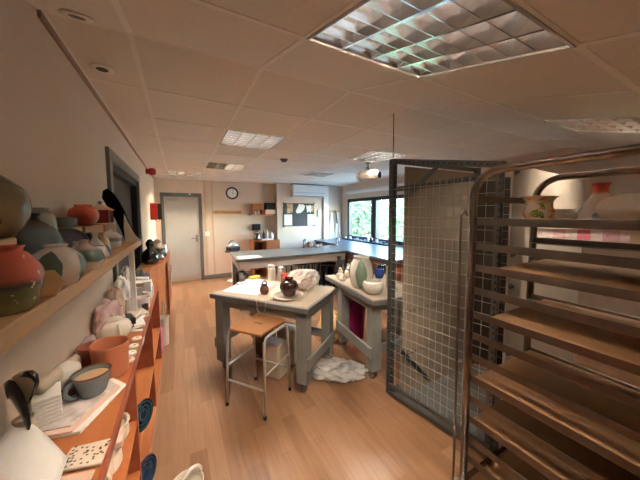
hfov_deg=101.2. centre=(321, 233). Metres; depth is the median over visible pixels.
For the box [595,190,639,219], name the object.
pot
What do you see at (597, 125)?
ceiling light
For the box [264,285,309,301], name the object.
cardboard sheet
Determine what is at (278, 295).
bat
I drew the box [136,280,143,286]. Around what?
carton
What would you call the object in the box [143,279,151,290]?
carton
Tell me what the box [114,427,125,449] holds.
block
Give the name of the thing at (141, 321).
carton
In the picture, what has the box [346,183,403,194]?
roller blind
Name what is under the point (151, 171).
fire alarm
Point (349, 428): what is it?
floor
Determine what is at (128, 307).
beaker
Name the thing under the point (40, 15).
trim
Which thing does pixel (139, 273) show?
basket
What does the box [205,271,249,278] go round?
baseboard
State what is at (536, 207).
jug
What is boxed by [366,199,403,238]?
tree
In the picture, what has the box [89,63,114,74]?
sensor
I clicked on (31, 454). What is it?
paper sheet
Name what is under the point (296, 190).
air conditioner
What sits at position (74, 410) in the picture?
map sheet
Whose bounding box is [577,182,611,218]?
vase
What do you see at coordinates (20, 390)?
sculpture
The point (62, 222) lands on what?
bowl
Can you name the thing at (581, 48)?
grid
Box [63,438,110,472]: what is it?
slab
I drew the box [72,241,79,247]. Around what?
bottle
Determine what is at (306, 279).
plastic bag
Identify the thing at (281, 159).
smoke detector
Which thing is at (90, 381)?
mug
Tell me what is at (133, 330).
stick
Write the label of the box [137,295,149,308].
box
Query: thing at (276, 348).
bag
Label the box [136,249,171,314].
base cabinet
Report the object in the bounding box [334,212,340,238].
apron
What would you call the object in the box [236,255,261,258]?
paper sheet
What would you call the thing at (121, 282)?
cloth
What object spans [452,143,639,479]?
rack
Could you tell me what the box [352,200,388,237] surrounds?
tree
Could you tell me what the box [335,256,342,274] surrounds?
bottle
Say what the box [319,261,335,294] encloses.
stool
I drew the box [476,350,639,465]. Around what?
board
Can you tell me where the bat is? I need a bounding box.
[272,291,303,300]
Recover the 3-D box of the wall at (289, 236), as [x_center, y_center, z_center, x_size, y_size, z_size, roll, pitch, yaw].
[-0.352,-0.283,7.554,2.020,2.620,0.260,-3,5,-28]
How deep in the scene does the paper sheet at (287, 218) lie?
7.07 m
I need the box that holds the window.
[347,194,403,244]
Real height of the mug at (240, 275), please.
0.111 m
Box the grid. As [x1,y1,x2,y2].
[26,0,639,185]
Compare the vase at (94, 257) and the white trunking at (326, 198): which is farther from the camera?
the white trunking at (326, 198)
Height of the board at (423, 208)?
1.930 m
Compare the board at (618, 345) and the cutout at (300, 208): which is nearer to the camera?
the board at (618, 345)
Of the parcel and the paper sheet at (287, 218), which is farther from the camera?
the paper sheet at (287, 218)
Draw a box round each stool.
[226,314,290,420]
[275,265,292,272]
[290,263,308,270]
[304,262,324,285]
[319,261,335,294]
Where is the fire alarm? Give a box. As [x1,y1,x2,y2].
[145,168,155,174]
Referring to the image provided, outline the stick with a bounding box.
[130,329,142,331]
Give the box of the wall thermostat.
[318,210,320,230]
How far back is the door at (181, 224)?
6.15 m
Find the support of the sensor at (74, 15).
attached to the ceiling
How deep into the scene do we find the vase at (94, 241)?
1.05 m
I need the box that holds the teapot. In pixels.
[94,313,131,337]
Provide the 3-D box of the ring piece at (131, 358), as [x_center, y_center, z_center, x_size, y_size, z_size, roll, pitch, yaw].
[-0.949,0.623,1.291,0.053,0.019,0.053,-3,5,-28]
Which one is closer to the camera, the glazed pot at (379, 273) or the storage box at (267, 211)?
the glazed pot at (379, 273)
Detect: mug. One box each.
[62,362,111,400]
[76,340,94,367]
[236,271,248,281]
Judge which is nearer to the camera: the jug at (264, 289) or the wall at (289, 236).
the jug at (264, 289)
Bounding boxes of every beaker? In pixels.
[118,305,123,316]
[125,298,131,312]
[142,290,151,299]
[142,303,148,310]
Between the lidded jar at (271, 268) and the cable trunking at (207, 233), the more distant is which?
the cable trunking at (207, 233)
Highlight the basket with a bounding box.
[135,268,149,280]
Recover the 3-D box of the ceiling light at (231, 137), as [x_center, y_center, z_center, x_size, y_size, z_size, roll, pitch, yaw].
[-0.787,-1.087,2.921,0.598,0.126,0.598,-3,5,-28]
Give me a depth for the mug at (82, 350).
1.19 m
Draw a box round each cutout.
[296,204,304,212]
[306,205,310,212]
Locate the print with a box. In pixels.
[287,204,292,212]
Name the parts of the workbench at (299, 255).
leg, leg, leg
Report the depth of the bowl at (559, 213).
1.36 m
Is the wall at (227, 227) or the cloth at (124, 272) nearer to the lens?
the cloth at (124, 272)
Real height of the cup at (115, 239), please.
0.102 m
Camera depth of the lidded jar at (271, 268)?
3.02 m
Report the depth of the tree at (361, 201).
17.00 m
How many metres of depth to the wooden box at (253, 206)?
6.78 m
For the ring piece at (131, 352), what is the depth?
1.35 m
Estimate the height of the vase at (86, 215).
0.101 m
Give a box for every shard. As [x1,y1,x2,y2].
[562,212,577,218]
[591,213,603,219]
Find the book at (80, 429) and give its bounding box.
[49,378,125,438]
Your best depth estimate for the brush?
1.70 m
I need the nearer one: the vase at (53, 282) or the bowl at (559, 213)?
the vase at (53, 282)
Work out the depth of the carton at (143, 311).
1.87 m
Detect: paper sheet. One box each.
[0,419,67,479]
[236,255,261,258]
[284,214,291,224]
[307,214,313,224]
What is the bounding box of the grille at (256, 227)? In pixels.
[254,225,259,229]
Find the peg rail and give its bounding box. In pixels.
[213,211,241,213]
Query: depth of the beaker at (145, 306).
1.97 m
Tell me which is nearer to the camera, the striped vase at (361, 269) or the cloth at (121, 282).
the cloth at (121, 282)
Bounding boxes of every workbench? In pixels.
[230,246,346,310]
[314,238,402,283]
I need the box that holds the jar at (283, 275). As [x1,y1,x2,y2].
[281,273,287,280]
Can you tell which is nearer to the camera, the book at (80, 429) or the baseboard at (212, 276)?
the book at (80, 429)
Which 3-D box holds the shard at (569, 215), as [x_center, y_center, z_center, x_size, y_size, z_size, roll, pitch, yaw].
[1.227,-0.085,1.296,0.070,0.039,0.057,-3,5,-28]
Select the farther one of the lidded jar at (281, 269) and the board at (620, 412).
the lidded jar at (281, 269)
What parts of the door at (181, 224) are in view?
kick plate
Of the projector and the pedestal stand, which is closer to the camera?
the projector
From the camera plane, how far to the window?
6.60 m
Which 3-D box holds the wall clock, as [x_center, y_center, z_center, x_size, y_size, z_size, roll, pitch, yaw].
[-2.251,-1.006,6.596,0.310,0.310,0.040,-3,5,-28]
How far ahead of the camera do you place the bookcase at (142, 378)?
1.27 m
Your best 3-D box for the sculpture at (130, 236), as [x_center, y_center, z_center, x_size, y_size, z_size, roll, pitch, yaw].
[-1.239,-0.036,1.719,0.090,0.181,0.012,-3,5,-28]
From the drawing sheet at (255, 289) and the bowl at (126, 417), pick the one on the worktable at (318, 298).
the drawing sheet at (255, 289)
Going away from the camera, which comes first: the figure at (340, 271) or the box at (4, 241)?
the box at (4, 241)
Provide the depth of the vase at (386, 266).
2.71 m
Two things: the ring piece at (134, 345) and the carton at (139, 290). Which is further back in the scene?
the carton at (139, 290)
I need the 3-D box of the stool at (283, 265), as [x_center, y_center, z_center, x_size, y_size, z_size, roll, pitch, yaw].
[-0.771,0.897,5.290,0.364,0.606,0.364,-3,5,-34]
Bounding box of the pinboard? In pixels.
[283,202,314,226]
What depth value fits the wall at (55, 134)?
1.09 m
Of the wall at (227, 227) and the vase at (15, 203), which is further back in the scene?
the wall at (227, 227)
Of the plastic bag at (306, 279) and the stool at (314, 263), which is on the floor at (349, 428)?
the stool at (314, 263)
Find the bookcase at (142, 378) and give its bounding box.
[51,285,161,479]
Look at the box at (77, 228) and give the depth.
1.08 m
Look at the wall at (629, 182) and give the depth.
3.12 m
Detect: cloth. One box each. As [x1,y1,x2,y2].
[73,335,95,353]
[91,298,118,338]
[113,275,130,299]
[119,266,129,280]
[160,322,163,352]
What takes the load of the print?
attached to the pinboard
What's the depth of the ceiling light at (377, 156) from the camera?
3.79 m
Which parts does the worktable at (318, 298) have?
leg, apron rail, leg, leg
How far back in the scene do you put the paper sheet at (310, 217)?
7.39 m
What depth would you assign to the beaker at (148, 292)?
2.21 m
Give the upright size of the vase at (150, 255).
0.316 m
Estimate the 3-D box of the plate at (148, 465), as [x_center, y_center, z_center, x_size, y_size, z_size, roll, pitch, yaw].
[-0.965,1.308,1.431,0.035,0.173,0.173,0,4,0]
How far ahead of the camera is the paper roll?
0.93 m
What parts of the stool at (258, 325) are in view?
leg, leg, seat, leg, seat rail, leg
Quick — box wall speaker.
[252,224,260,230]
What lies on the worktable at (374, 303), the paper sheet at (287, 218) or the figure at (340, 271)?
the figure at (340, 271)
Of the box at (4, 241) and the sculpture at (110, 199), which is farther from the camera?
the sculpture at (110, 199)
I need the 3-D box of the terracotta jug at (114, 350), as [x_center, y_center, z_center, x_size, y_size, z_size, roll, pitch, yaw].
[-0.961,0.567,1.195,0.149,0.146,0.146,-1,4,-16]
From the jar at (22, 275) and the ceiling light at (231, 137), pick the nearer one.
the jar at (22, 275)
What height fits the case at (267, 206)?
0.180 m
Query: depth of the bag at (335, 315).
3.22 m
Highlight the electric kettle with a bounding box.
[254,231,260,239]
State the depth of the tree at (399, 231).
10.05 m
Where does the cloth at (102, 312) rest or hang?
on the bookcase at (142, 378)
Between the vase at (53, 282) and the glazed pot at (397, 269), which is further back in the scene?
the glazed pot at (397, 269)
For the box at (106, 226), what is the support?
on the shelf at (13, 328)
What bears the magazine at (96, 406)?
on the book at (80, 429)
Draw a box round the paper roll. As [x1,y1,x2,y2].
[34,353,81,394]
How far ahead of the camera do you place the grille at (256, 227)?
6.88 m
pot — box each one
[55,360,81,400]
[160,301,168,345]
[374,268,384,278]
[377,264,385,274]
[395,267,402,280]
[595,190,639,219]
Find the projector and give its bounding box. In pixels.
[356,162,380,181]
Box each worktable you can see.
[209,279,337,391]
[325,274,402,378]
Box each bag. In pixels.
[262,337,287,379]
[277,323,295,364]
[288,269,319,289]
[317,309,337,342]
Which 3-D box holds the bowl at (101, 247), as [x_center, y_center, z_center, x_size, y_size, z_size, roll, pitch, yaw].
[-0.868,0.078,0.982,0.100,0.061,0.100,-3,5,-28]
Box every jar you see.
[0,244,44,316]
[32,207,57,229]
[85,232,100,240]
[153,239,163,254]
[268,265,275,281]
[277,266,284,281]
[281,273,287,280]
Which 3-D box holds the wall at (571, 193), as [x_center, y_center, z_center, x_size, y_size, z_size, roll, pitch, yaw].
[1.792,0.477,2.054,1.550,1.855,0.032,-3,5,-34]
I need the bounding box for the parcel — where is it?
[337,361,355,378]
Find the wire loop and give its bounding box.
[254,297,272,313]
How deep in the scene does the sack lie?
2.86 m
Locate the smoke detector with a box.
[279,158,288,161]
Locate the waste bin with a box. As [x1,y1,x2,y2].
[349,298,365,338]
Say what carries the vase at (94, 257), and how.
on the shelf at (13, 328)
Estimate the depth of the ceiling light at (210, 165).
4.51 m
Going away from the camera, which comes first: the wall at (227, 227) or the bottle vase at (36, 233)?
the bottle vase at (36, 233)
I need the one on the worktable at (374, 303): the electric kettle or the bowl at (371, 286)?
the bowl at (371, 286)
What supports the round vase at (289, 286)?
on the bat
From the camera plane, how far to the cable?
2.15 m
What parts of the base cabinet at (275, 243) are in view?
door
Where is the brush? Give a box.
[125,313,135,326]
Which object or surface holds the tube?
on the carton at (147, 284)
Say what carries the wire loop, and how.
on the worktable at (318, 298)
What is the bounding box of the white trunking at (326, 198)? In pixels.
[323,185,328,267]
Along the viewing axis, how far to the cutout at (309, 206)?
7.34 m
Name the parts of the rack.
locking rod, label panel, label panel, label panel, frame, label strip, label panel, label panel, label panel, label panel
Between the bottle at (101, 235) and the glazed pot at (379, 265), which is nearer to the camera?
the bottle at (101, 235)
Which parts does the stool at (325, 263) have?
seat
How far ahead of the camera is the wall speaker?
6.88 m
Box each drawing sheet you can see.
[224,283,273,294]
[238,279,264,286]
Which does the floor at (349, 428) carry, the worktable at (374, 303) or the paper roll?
the worktable at (374, 303)
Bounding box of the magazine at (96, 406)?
[44,380,119,436]
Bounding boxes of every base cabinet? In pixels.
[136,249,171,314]
[249,238,279,275]
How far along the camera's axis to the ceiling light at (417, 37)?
0.83 m
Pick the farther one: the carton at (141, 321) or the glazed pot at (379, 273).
the glazed pot at (379, 273)
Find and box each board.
[401,166,478,391]
[474,399,639,479]
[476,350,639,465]
[486,451,549,479]
[492,299,639,364]
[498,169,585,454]
[498,259,639,291]
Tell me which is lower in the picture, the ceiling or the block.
the block
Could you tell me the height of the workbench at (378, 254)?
0.895 m
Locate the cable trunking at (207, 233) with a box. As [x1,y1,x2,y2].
[203,180,215,274]
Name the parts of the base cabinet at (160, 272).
door, door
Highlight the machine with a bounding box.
[226,240,239,250]
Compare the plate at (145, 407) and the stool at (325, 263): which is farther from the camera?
the stool at (325, 263)
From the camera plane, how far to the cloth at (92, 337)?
1.31 m
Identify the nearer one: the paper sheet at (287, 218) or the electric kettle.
the electric kettle
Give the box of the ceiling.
[33,0,639,185]
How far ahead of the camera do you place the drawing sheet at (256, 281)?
2.98 m
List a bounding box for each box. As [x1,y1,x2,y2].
[0,237,16,244]
[58,227,81,230]
[75,225,102,232]
[92,201,113,222]
[94,222,115,231]
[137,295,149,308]
[251,204,262,213]
[265,210,275,213]
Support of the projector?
hanging from the ceiling
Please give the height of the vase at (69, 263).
0.104 m
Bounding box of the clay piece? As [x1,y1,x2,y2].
[60,469,94,479]
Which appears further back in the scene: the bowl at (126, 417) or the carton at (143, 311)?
the carton at (143, 311)
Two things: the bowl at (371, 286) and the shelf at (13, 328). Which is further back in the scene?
the bowl at (371, 286)
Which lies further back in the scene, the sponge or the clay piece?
the sponge
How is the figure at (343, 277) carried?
on the worktable at (374, 303)
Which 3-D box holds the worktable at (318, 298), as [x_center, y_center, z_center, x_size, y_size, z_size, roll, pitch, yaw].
[-0.470,0.984,2.726,1.095,0.805,0.700,2,5,24]
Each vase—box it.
[0,175,31,238]
[10,213,64,253]
[32,243,86,285]
[39,270,64,298]
[58,228,89,247]
[67,204,98,225]
[73,239,104,271]
[89,232,111,257]
[141,239,159,264]
[280,276,297,295]
[349,255,373,288]
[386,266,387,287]
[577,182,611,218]
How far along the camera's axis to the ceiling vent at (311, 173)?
5.29 m
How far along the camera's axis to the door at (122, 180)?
2.84 m
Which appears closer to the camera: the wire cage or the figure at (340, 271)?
the wire cage
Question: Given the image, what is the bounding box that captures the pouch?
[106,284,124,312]
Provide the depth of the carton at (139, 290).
2.30 m
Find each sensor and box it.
[58,9,94,22]
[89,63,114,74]
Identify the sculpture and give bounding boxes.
[3,370,39,430]
[102,188,136,237]
[124,215,140,241]
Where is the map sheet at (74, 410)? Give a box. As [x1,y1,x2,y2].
[39,380,115,431]
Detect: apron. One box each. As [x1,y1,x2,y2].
[329,212,334,238]
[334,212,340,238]
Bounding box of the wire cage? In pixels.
[386,159,555,466]
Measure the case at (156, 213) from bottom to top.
0.345 m
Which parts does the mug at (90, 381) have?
handle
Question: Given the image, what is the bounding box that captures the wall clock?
[226,187,238,198]
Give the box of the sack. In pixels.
[255,329,276,357]
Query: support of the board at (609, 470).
on the rack
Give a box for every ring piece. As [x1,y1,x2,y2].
[129,343,138,349]
[129,350,136,356]
[129,356,134,362]
[131,336,141,341]
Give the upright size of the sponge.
0.035 m
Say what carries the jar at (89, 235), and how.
on the shelf at (13, 328)
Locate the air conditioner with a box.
[290,184,324,197]
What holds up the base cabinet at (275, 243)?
on the floor at (349, 428)
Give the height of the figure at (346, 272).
0.169 m
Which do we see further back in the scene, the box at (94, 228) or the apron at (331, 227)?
the apron at (331, 227)
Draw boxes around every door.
[105,146,142,284]
[160,192,204,282]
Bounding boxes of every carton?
[127,308,148,318]
[134,318,144,326]
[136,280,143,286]
[136,282,153,295]
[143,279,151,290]
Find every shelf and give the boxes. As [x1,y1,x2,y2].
[0,239,140,355]
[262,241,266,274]
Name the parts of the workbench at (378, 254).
leg, leg, dark tray edge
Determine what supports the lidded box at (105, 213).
on the box at (106, 226)
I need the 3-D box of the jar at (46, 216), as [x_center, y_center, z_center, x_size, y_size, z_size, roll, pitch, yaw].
[-0.946,-0.007,0.882,0.086,0.157,0.086,-3,5,-28]
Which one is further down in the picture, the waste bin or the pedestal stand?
the waste bin
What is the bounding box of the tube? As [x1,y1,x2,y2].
[136,277,148,279]
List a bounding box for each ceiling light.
[167,171,201,176]
[206,162,247,170]
[219,129,284,149]
[306,0,575,77]
[349,150,406,162]
[542,118,639,132]
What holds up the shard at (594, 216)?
on the board
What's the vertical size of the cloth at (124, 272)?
0.301 m
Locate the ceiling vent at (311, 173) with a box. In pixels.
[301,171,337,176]
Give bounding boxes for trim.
[37,9,153,178]
[106,472,111,479]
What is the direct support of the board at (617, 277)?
on the rack
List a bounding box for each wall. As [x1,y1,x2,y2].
[0,0,156,437]
[154,178,273,274]
[274,183,341,271]
[342,148,639,317]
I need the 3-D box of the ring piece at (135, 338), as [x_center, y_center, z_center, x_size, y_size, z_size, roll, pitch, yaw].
[-1.068,0.607,1.516,0.053,0.019,0.053,-3,5,-28]
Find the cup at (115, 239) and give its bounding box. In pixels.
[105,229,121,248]
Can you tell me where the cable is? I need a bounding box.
[393,113,393,157]
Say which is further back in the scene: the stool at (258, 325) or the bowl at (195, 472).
the stool at (258, 325)
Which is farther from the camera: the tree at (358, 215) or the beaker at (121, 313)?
the tree at (358, 215)
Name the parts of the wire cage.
post, rail, rail, rail, rail, rail, panel, rail, post, post, panel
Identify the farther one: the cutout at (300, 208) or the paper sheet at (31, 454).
the cutout at (300, 208)
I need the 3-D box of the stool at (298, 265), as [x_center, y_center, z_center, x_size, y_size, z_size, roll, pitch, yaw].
[-0.449,0.887,5.408,0.364,0.606,0.364,2,5,33]
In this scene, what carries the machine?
on the pedestal stand
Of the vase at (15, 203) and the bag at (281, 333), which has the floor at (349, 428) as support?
the bag at (281, 333)
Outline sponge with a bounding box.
[249,275,259,279]
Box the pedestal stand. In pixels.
[225,251,237,281]
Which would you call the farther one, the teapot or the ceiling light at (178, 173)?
the ceiling light at (178, 173)
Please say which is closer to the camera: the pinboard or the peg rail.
the peg rail
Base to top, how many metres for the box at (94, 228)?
0.124 m
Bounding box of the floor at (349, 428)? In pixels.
[151,267,639,479]
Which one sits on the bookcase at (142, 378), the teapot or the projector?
the teapot
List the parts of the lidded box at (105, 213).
lid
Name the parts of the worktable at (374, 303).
leg, apron rail, leg, leg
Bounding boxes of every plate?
[138,398,152,432]
[141,453,156,479]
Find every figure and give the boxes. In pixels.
[336,267,342,277]
[339,274,345,280]
[344,263,349,277]
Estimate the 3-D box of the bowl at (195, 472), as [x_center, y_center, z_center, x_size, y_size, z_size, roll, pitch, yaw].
[-0.773,1.414,1.505,0.180,0.131,0.180,-3,5,-28]
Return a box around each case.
[150,203,162,221]
[264,203,274,209]
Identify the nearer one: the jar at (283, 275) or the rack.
the rack
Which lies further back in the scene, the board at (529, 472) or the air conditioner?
the air conditioner
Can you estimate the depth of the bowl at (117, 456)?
1.00 m
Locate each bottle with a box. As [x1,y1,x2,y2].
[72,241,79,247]
[98,232,110,248]
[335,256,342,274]
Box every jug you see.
[88,335,129,378]
[260,280,268,294]
[521,195,558,218]
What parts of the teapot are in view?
lid, handle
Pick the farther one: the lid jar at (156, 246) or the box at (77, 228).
the lid jar at (156, 246)
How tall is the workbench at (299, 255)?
0.860 m
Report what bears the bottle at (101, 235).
on the shelf at (13, 328)
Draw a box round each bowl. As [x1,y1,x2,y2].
[56,217,77,227]
[71,245,105,254]
[108,448,122,475]
[120,412,129,438]
[174,463,203,479]
[362,279,383,293]
[554,209,574,218]
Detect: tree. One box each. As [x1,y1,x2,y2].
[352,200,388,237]
[353,201,382,236]
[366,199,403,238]
[379,198,403,240]

